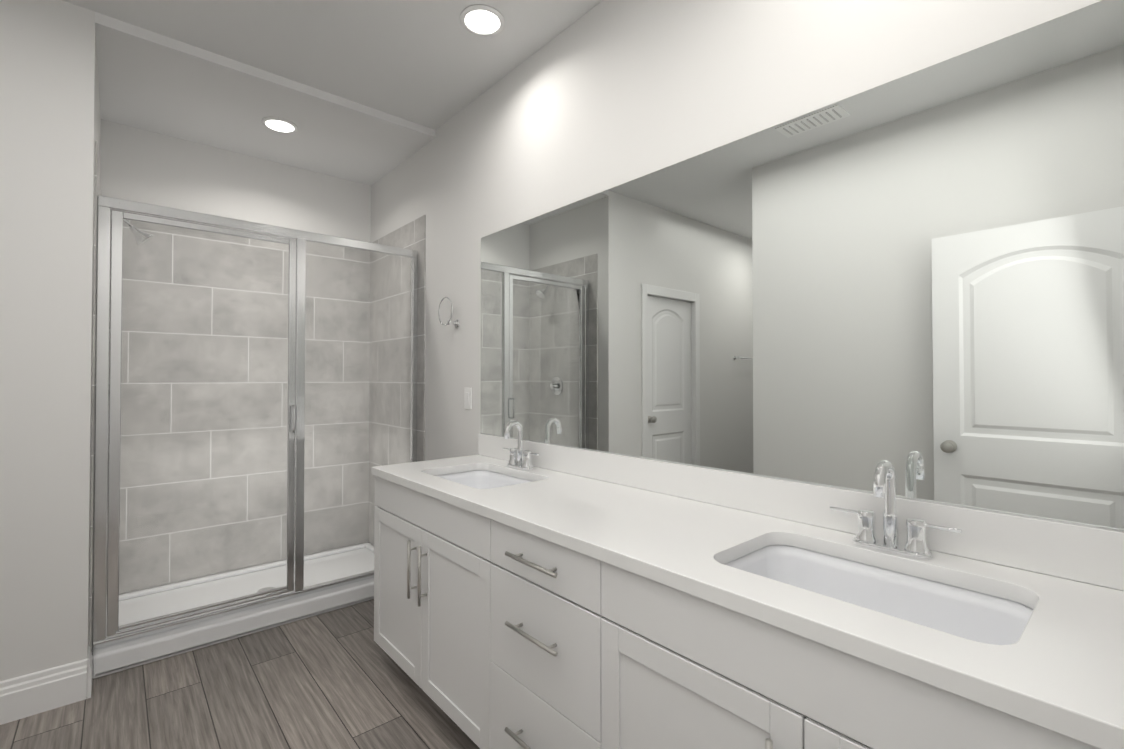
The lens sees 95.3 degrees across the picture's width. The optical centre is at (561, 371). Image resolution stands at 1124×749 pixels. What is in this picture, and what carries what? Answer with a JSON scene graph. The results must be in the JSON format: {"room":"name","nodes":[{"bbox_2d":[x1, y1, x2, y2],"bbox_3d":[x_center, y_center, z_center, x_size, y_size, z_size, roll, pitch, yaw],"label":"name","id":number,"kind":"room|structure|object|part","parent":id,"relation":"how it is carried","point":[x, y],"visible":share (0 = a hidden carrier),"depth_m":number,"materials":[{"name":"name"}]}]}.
{"room":"bathroom","nodes":[
{"label":"bathroom","id":0,"kind":"room"},
{"bbox_2d":[0,0,53,680],"bbox_3d":[-2.173,-0.083,1.953,0.320,2.800,0.120,1,-1,-41],"label":"wall","id":1,"kind":"structure","parent":0,"point":[26,73],"depth_m":1.97,"materials":[{"name":"white paint"}]},
{"bbox_2d":[0,659,86,724],"bbox_3d":[-2.061,1.240,1.942,0.379,0.155,0.016,1,-1,-41],"label":"baseboard","id":2,"kind":"structure","parent":1,"relation":"attached to","point":[28,695],"depth_m":1.98,"materials":[{"name":"white paint"}]},
{"bbox_2d":[46,0,100,668],"bbox_3d":[-2.310,-0.076,2.444,0.120,2.800,1.040,1,-1,-41],"label":"wall","id":3,"kind":"structure","parent":0,"point":[76,119],"depth_m":2.05,"materials":[{"name":"white paint"}]},
{"bbox_2d":[87,646,92,698],"bbox_3d":[-1.958,1.242,2.124,0.012,0.155,0.154,1,-1,-41],"label":"baseboard return","id":4,"kind":"object","parent":3,"relation":"attached to","point":[89,672],"visible":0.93,"depth_m":2.07,"materials":[{"name":"white paint"}]},
{"bbox_2d":[89,141,100,650],"bbox_3d":[-2.300,0.140,2.527,0.008,2.250,0.907,1,-1,-41],"label":"shower wall tile","id":5,"kind":"structure","parent":3,"relation":"attached to","point":[97,187],"depth_m":2.19,"materials":[{"name":"grey tile"}]},
{"bbox_2d":[123,219,153,245],"bbox_3d":[-2.249,-0.745,2.652,0.216,0.177,0.094,1,-1,-41],"label":"shower head","id":6,"kind":"object","parent":5,"relation":"attached to","point":[147,237],"depth_m":2.66},
{"bbox_2d":[100,119,370,597],"bbox_3d":[-2.115,-0.064,3.384,1.650,2.800,0.120,1,-1,-41],"label":"wall","id":7,"kind":"structure","parent":0,"point":[145,166],"depth_m":3.28,"materials":[{"name":"white paint"}]},
{"bbox_2d":[106,220,369,596],"bbox_3d":[-2.027,0.151,3.372,1.530,2.250,0.008,1,-1,-41],"label":"tiled wall","id":8,"kind":"structure","parent":7,"relation":"attached to","point":[231,324],"depth_m":3.28,"materials":[{"name":"grey tile"}]},
{"bbox_2d":[0,599,479,748],"bbox_3d":[-1.731,1.355,0.985,4.440,0.100,4.212,1,-1,-41],"label":"floor","id":9,"kind":"structure","parent":0,"point":[338,679],"depth_m":2.03,"materials":[{"name":"brown wood"}]},
{"bbox_2d":[92,543,373,678],"bbox_3d":[-1.731,1.282,3.018,1.512,0.100,0.891,1,-1,-41],"label":"shower pan","id":10,"kind":"object","parent":9,"relation":"on","point":[115,658],"visible":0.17,"depth_m":2.81,"materials":[{"name":"white plastic"}]},
{"bbox_2d":[92,195,417,649],"bbox_3d":[-1.498,0.227,2.764,1.512,2.000,0.109,1,-1,-41],"label":"shower door","id":11,"kind":"structure","parent":10,"relation":"on","point":[112,213],"depth_m":2.53,"materials":[{"name":"clear glass"}]},
{"bbox_3d":[-1.471,0.259,2.786,0.012,0.151,0.109,1,-1,-41],"label":"handle","id":12,"kind":"part","parent":11,"relation":"part of","materials":[{"name":"silver metal"}]},
{"bbox_2d":[371,472,1123,748],"bbox_3d":[0.139,0.886,1.582,0.602,0.855,2.399,1,-1,-41],"label":"bathroom vanity","id":13,"kind":"object","parent":9,"relation":"on","point":[532,595],"depth_m":1.21,"materials":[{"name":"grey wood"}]},
{"bbox_2d":[371,456,1123,747],"bbox_3d":[0.146,0.440,1.598,0.579,0.034,2.404,1,-1,-41],"label":"countertop","id":14,"kind":"structure","parent":13,"relation":"on","point":[1068,670],"depth_m":0.99,"materials":[{"name":"white stone"}]},
{"bbox_2d":[431,464,538,487],"bbox_3d":[-0.331,0.537,2.138,0.405,0.169,0.590,1,-1,-41],"label":"sink","id":15,"kind":"object","parent":14,"relation":"in","point":[480,476],"depth_m":2.36,"materials":[{"name":"white ceramic"}]},
{"bbox_2d":[503,420,538,471],"bbox_3d":[-0.207,0.325,2.275,0.111,0.213,0.266,1,-1,-41],"label":"faucet","id":16,"kind":"object","parent":14,"relation":"on","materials":[{"name":"silver metal"}]},
{"bbox_2d":[715,536,1042,655],"bbox_3d":[0.614,0.523,1.054,0.405,0.169,0.590,1,-1,-41],"label":"sink","id":17,"kind":"object","parent":14,"relation":"in","point":[969,609],"depth_m":1.14,"materials":[{"name":"white ceramic"}]},
{"bbox_2d":[827,460,962,559],"bbox_3d":[0.748,0.310,1.180,0.111,0.213,0.266,1,-1,-41],"label":"faucet","id":18,"kind":"object","parent":14,"relation":"on","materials":[{"name":"silver metal"}]},
{"bbox_2d":[95,12,434,185],"bbox_3d":[-1.688,-1.496,3.005,1.530,0.145,1.040,1,-1,-41],"label":"ceiling","id":19,"kind":"structure","parent":0,"point":[148,80],"depth_m":2.80,"materials":[{"name":"white paint"}]},
{"bbox_2d":[261,117,297,132],"bbox_3d":[-1.631,-1.419,2.961,0.186,0.010,0.186,1,-1,-41],"label":"recessed light","id":20,"kind":"object","parent":19,"relation":"in","point":[278,124],"visible":1,"depth_m":2.95,"materials":[{"name":"white plastic"}]},
{"bbox_2d":[63,0,602,129],"bbox_3d":[-1.349,-1.550,0.586,4.440,0.100,3.052,1,-1,-41],"label":"ceiling","id":21,"kind":"structure","parent":0,"point":[434,64],"depth_m":2.28,"materials":[{"name":"white paint"}]},
{"bbox_2d":[460,5,504,35],"bbox_3d":[-0.335,-1.474,2.161,0.186,0.010,0.186,1,-1,-41],"label":"recessed light","id":22,"kind":"object","parent":21,"relation":"in","point":[482,20],"visible":1,"depth_m":2.15,"materials":[{"name":"white plastic"}]},
{"bbox_2d":[369,215,425,544],"bbox_3d":[-1.153,0.153,3.527,0.008,2.250,0.907,1,-1,-41],"label":"shower wall tile","id":23,"kind":"structure","parent":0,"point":[411,235],"depth_m":3.52,"materials":[{"name":"grey tile"}]},
{"bbox_2d":[369,0,1123,545],"bbox_3d":[-0.105,-0.076,2.421,0.126,2.800,4.212,1,-1,-41],"label":"wall","id":24,"kind":"structure","parent":0,"point":[916,278],"depth_m":1.44,"materials":[{"name":"white paint"}]},
{"bbox_2d":[438,297,459,327],"bbox_3d":[-0.642,-0.333,2.907,0.060,0.174,0.164,1,-1,-41],"label":"towel ring","id":25,"kind":"object","parent":24,"relation":"attached to","point":[456,322],"visible":0.98,"depth_m":2.87,"materials":[{"name":"silver metal"}]},
{"bbox_2d":[464,388,471,408],"bbox_3d":[-0.514,0.149,2.793,0.010,0.116,0.070,1,-1,-41],"label":"light switch","id":26,"kind":"object","parent":24,"relation":"attached to","point":[467,398],"visible":1,"depth_m":2.79,"materials":[{"name":"white plastic"}]},
{"bbox_2d":[479,433,1123,591],"bbox_3d":[0.357,0.370,1.782,0.020,0.109,2.404,1,-1,-41],"label":"backsplash","id":27,"kind":"structure","parent":0,"relation":"attached to","point":[1072,551],"depth_m":1.33,"materials":[{"name":"white stone"}]}
]}

